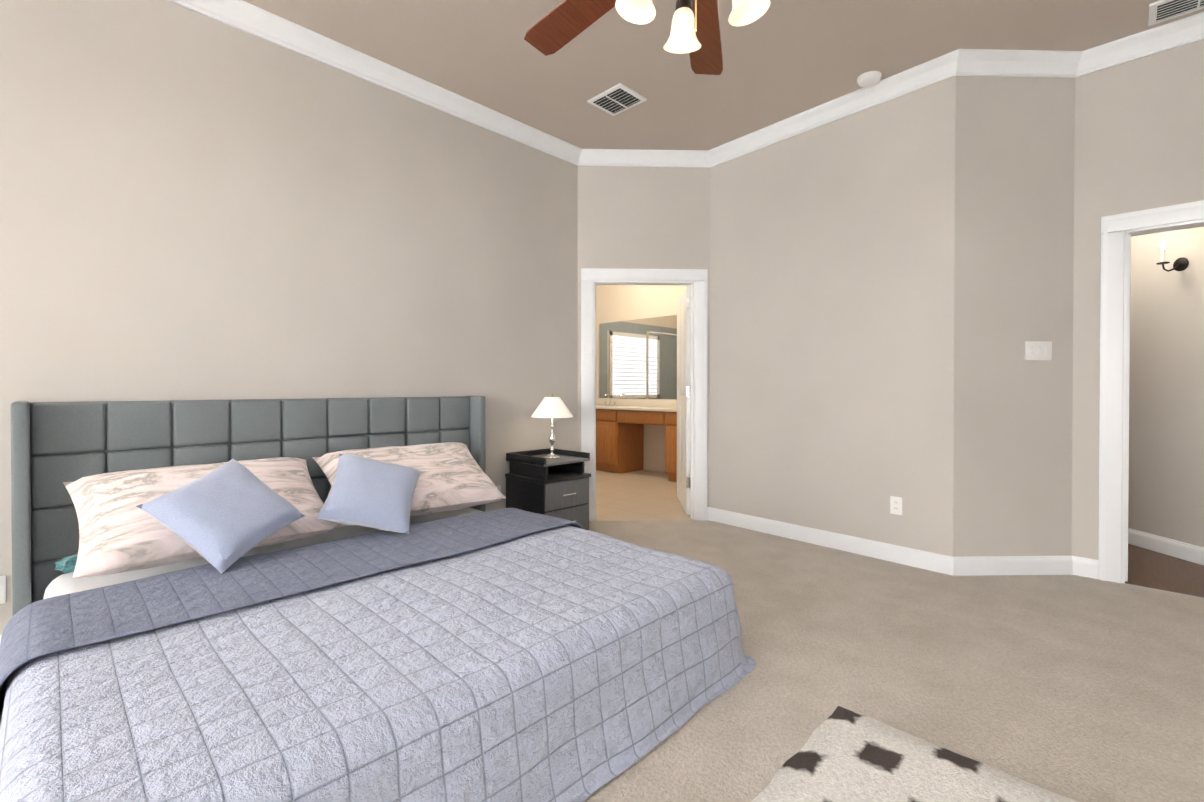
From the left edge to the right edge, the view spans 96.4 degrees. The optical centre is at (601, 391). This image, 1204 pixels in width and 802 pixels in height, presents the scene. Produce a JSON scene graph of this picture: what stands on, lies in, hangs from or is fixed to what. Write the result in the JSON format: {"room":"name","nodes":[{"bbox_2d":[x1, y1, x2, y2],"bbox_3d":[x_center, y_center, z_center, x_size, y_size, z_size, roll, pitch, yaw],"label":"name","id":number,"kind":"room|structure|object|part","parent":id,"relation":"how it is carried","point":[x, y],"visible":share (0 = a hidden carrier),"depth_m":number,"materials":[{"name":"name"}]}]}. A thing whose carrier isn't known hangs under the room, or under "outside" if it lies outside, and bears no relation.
{"room":"bedroom","nodes":[
{"label":"bedroom","id":0,"kind":"room"},
{"bbox_2d":[0,0,577,634],"bbox_3d":[-2.909,-0.434,1.858,0.120,3.100,7.717,0,1,44],"label":"wall","id":1,"kind":"structure","parent":0,"point":[196,206],"depth_m":2.85,"materials":[{"name":"beige paint"}]},
{"bbox_2d":[0,575,5,603],"bbox_3d":[-2.492,0.817,2.203,0.008,0.115,0.072,0,1,44],"label":"outlet","id":2,"kind":"object","parent":1,"relation":"attached to","point":[2,589],"visible":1,"depth_m":2.22,"materials":[{"name":"white plastic"}]},
{"bbox_2d":[494,485,500,501],"bbox_3d":[-0.775,0.752,3.963,0.008,0.115,0.072,0,1,44],"label":"outlet","id":3,"kind":"object","parent":1,"relation":"attached to","point":[499,487],"visible":0.23,"depth_m":3.98,"materials":[{"name":"white"}]},
{"bbox_2d":[0,507,1097,641],"bbox_3d":[-0.347,1.074,0.267,5.786,0.110,8.759,0,1,44],"label":"baseboard","id":4,"kind":"structure","parent":1,"relation":"attached to","point":[1006,565],"depth_m":3.36,"materials":[{"name":"white wood"}]},
{"bbox_2d":[596,285,685,471],"bbox_3d":[1.030,-0.476,7.028,4.240,3.100,0.120,0,1,44],"label":"wall","id":5,"kind":"structure","parent":0,"point":[616,303],"depth_m":7.38,"materials":[{"name":"paint"}]},
{"bbox_2d":[596,397,676,404],"bbox_3d":[0.771,0.150,7.183,3.400,0.095,0.022,0,1,44],"label":"backsplash","id":6,"kind":"structure","parent":5,"relation":"attached to","point":[599,401],"depth_m":7.53,"materials":[{"name":"beige stone"}]},
{"bbox_2d":[599,315,676,398],"bbox_3d":[0.950,-0.448,7.011,2.790,1.095,0.008,0,1,44],"label":"bathroom mirror","id":7,"kind":"object","parent":5,"relation":"attached to","point":[638,358],"visible":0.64,"depth_m":7.43,"materials":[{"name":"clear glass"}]},
{"bbox_2d":[595,469,692,520],"bbox_3d":[0.059,1.085,6.116,4.400,0.001,3.300,0,1,44],"label":"floor","id":8,"kind":"structure","parent":0,"point":[643,494],"depth_m":5.54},
{"bbox_2d":[596,409,676,481],"bbox_3d":[0.580,0.654,6.991,3.380,0.840,0.566,0,1,44],"label":"bathroom vanity","id":9,"kind":"object","parent":8,"relation":"on","point":[620,423],"depth_m":7.07,"materials":[{"name":"brown wood"}]},
{"bbox_2d":[596,405,676,408],"bbox_3d":[0.579,0.217,6.986,3.400,0.035,0.572,0,1,44],"label":"countertop","id":10,"kind":"structure","parent":9,"relation":"on","point":[597,406],"depth_m":7.09,"materials":[{"name":"beige stone"}]},
{"bbox_2d":[578,166,709,506],"bbox_3d":[0.355,-0.456,4.621,1.224,3.100,0.120,0,0,-2],"label":"wall","id":11,"kind":"structure","parent":0,"point":[643,217],"depth_m":4.55,"materials":[{"name":"beige paint"}]},
{"bbox_2d":[581,268,707,520],"bbox_3d":[0.357,0.029,4.625,1.070,2.130,0.172,0,0,-2],"label":"door frame","id":12,"kind":"structure","parent":11,"relation":"attached to","point":[696,280],"depth_m":4.55,"materials":[{"name":"white wood"}]},
{"bbox_2d":[677,286,690,514],"bbox_3d":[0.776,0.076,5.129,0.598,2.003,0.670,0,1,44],"label":"bathroom door","id":13,"kind":"structure","parent":11,"relation":"in","point":[683,381],"depth_m":4.91,"materials":[{"name":"white wood"}]},
{"bbox_2d":[243,0,1203,149],"bbox_3d":[0.459,-1.988,2.348,10.400,0.001,13.300,0,1,44],"label":"ceiling","id":14,"kind":"structure","parent":0,"point":[784,59],"depth_m":3.13,"materials":[{"name":"paint"}]},
{"bbox_2d":[587,83,646,115],"bbox_3d":[0.102,-1.987,3.684,0.310,0.022,0.270,0,1,44],"label":"ceiling vent","id":15,"kind":"object","parent":14,"relation":"in","point":[616,99],"visible":0.96,"depth_m":3.66,"materials":[{"name":"white metal"}]},
{"bbox_2d":[524,0,769,74],"bbox_3d":[0.181,-1.424,1.341,1.260,1.109,1.248,0,1,44],"label":"ceiling fan","id":16,"kind":"object","parent":14,"relation":"hanging from","point":[695,33],"visible":1,"depth_m":1.64,"materials":[{"name":"brown wood"}]},
{"bbox_2d":[857,71,881,86],"bbox_3d":[1.695,-1.975,3.418,0.140,0.041,0.140,0,1,44],"label":"smoke detector","id":17,"kind":"object","parent":14,"relation":"attached to","point":[869,79],"visible":1,"depth_m":3.39,"materials":[{"name":"white plastic"}]},
{"bbox_2d":[1148,0,1203,25],"bbox_3d":[3.015,-1.979,2.717,0.360,0.022,0.220,0,1,44],"label":"ceiling vent","id":18,"kind":"object","parent":14,"relation":"in","point":[1161,11],"visible":1,"depth_m":2.78,"materials":[{"name":"white metal"}]},
{"bbox_2d":[710,76,955,556],"bbox_3d":[1.545,-0.451,3.964,0.120,3.100,1.850,0,1,-42],"label":"wall","id":19,"kind":"structure","parent":0,"point":[832,255],"depth_m":3.74,"materials":[{"name":"beige paint"}]},
{"bbox_2d":[890,496,901,514],"bbox_3d":[1.900,0.736,3.478,0.008,0.115,0.072,0,1,-42],"label":"outlet","id":20,"kind":"object","parent":19,"relation":"attached to","point":[896,505],"visible":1,"depth_m":3.48,"materials":[{"name":"white plastic"}]},
{"bbox_2d":[583,520,1203,801],"bbox_3d":[-0.347,1.129,0.268,5.786,0.001,8.759,0,1,44],"label":"floor carpet","id":21,"kind":"object","parent":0,"point":[1080,688],"visible":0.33,"depth_m":2.13,"materials":[{"name":"beige carpet"}]},
{"bbox_2d":[0,396,756,801],"bbox_3d":[-0.898,0.577,2.200,2.268,1.072,2.235,0,1,44],"label":"bed","id":22,"kind":"object","parent":21,"relation":"on","point":[306,600],"visible":1,"depth_m":1.77,"materials":[{"name":"fabric"}]},
{"bbox_3d":[-1.615,0.571,2.944,0.203,1.072,2.170,0,1,44],"label":"headboard","id":23,"kind":"part","parent":22,"relation":"part of","materials":[{"name":"grey leather"}]},
{"bbox_3d":[-0.908,0.927,2.212,2.015,0.372,1.955,0,1,44],"label":"mattress","id":24,"kind":"part","parent":22,"relation":"part of","materials":[{"name":"white fabric"}]},
{"bbox_2d":[0,508,583,712],"bbox_3d":[-1.018,0.867,2.318,0.561,0.376,2.161,0,1,44],"label":"blanket","id":25,"kind":"object","parent":22,"relation":"on","point":[47,630],"depth_m":1.91,"materials":[{"name":"grey fabric"}]},
{"bbox_2d":[0,525,756,801],"bbox_3d":[-0.638,0.907,1.948,1.540,0.404,2.234,0,1,44],"label":"comforter","id":26,"kind":"object","parent":22,"relation":"on","point":[429,663],"depth_m":1.48,"materials":[{"name":"grey fabric"}]},
{"bbox_2d":[505,448,590,529],"bbox_3d":[-0.395,0.776,3.995,0.465,0.645,0.454,0,1,44],"label":"nightstand","id":27,"kind":"object","parent":21,"relation":"on","point":[537,482],"visible":0.75,"depth_m":3.87,"materials":[{"name":"black wood"}]},
{"bbox_2d":[531,394,572,458],"bbox_3d":[-0.371,0.254,4.007,0.316,0.478,0.316,0,1,44],"label":"lamp","id":28,"kind":"object","parent":27,"relation":"on","point":[552,407],"visible":1,"depth_m":3.93,"materials":[{"name":"white fabric"}]},
{"bbox_2d":[751,705,1077,801],"bbox_3d":[0.581,1.114,-0.075,2.411,0.027,3.211,0,1,44],"label":"rug","id":29,"kind":"object","parent":21,"relation":"on","point":[843,754],"visible":1,"depth_m":1.54,"materials":[{"name":"white fabric"}]},
{"bbox_2d":[953,76,1074,556],"bbox_3d":[2.505,-0.446,3.305,0.784,3.100,0.120,0,0,-2],"label":"wall","id":30,"kind":"structure","parent":0,"point":[1013,276],"depth_m":3.24,"materials":[{"name":"beige paint"}]},
{"bbox_2d":[168,0,1203,166],"bbox_3d":[-0.347,-1.918,0.243,5.786,0.104,8.759,0,1,44],"label":"crown molding","id":31,"kind":"structure","parent":30,"relation":"attached to","point":[244,16],"depth_m":3.25,"materials":[{"name":"white wood"}]},
{"bbox_2d":[1025,341,1051,359],"bbox_3d":[2.632,-0.247,3.245,0.165,0.115,0.010,0,0,-2],"label":"switch plate","id":32,"kind":"object","parent":30,"relation":"attached to","point":[1038,350],"visible":1,"depth_m":3.24,"materials":[{"name":"white plastic"}]},
{"bbox_2d":[1072,39,1203,559],"bbox_3d":[3.254,-0.443,2.944,1.115,3.100,0.120,0,1,44],"label":"wall","id":33,"kind":"structure","parent":0,"point":[1099,152],"depth_m":3.14,"materials":[{"name":"beige paint"}]},
{"bbox_2d":[1098,200,1203,582],"bbox_3d":[3.349,0.043,2.856,1.040,2.130,0.172,0,1,44],"label":"door frame","id":34,"kind":"structure","parent":33,"relation":"attached to","point":[1118,231],"depth_m":3.12,"materials":[{"name":"white wood"}]},
{"bbox_2d":[1125,544,1203,596],"bbox_3d":[5.492,1.104,3.666,4.600,0.001,4.221,0,1,44],"label":"floor","id":35,"kind":"structure","parent":0,"point":[1152,569],"depth_m":3.30,"materials":[{"name":"brown wood"}]},
{"bbox_2d":[1128,227,1203,546],"bbox_3d":[3.854,-0.457,4.746,0.120,3.100,4.680,0,0,-2],"label":"wall","id":36,"kind":"structure","parent":0,"point":[1166,437],"depth_m":3.65,"materials":[{"name":"beige paint"}]},
{"bbox_2d":[1128,528,1203,564],"bbox_3d":[3.786,1.038,4.756,0.016,0.110,4.680,0,0,-2],"label":"baseboard","id":37,"kind":"structure","parent":36,"relation":"attached to","point":[1175,548],"depth_m":3.63,"materials":[{"name":"white wood"}]},
{"bbox_2d":[1156,240,1188,271],"bbox_3d":[3.768,-0.898,3.558,0.151,0.215,0.152,0,1,44],"label":"sconce","id":38,"kind":"object","parent":36,"relation":"attached to","point":[1180,264],"visible":1,"depth_m":3.55,"materials":[{"name":"grey metal"}]}
]}

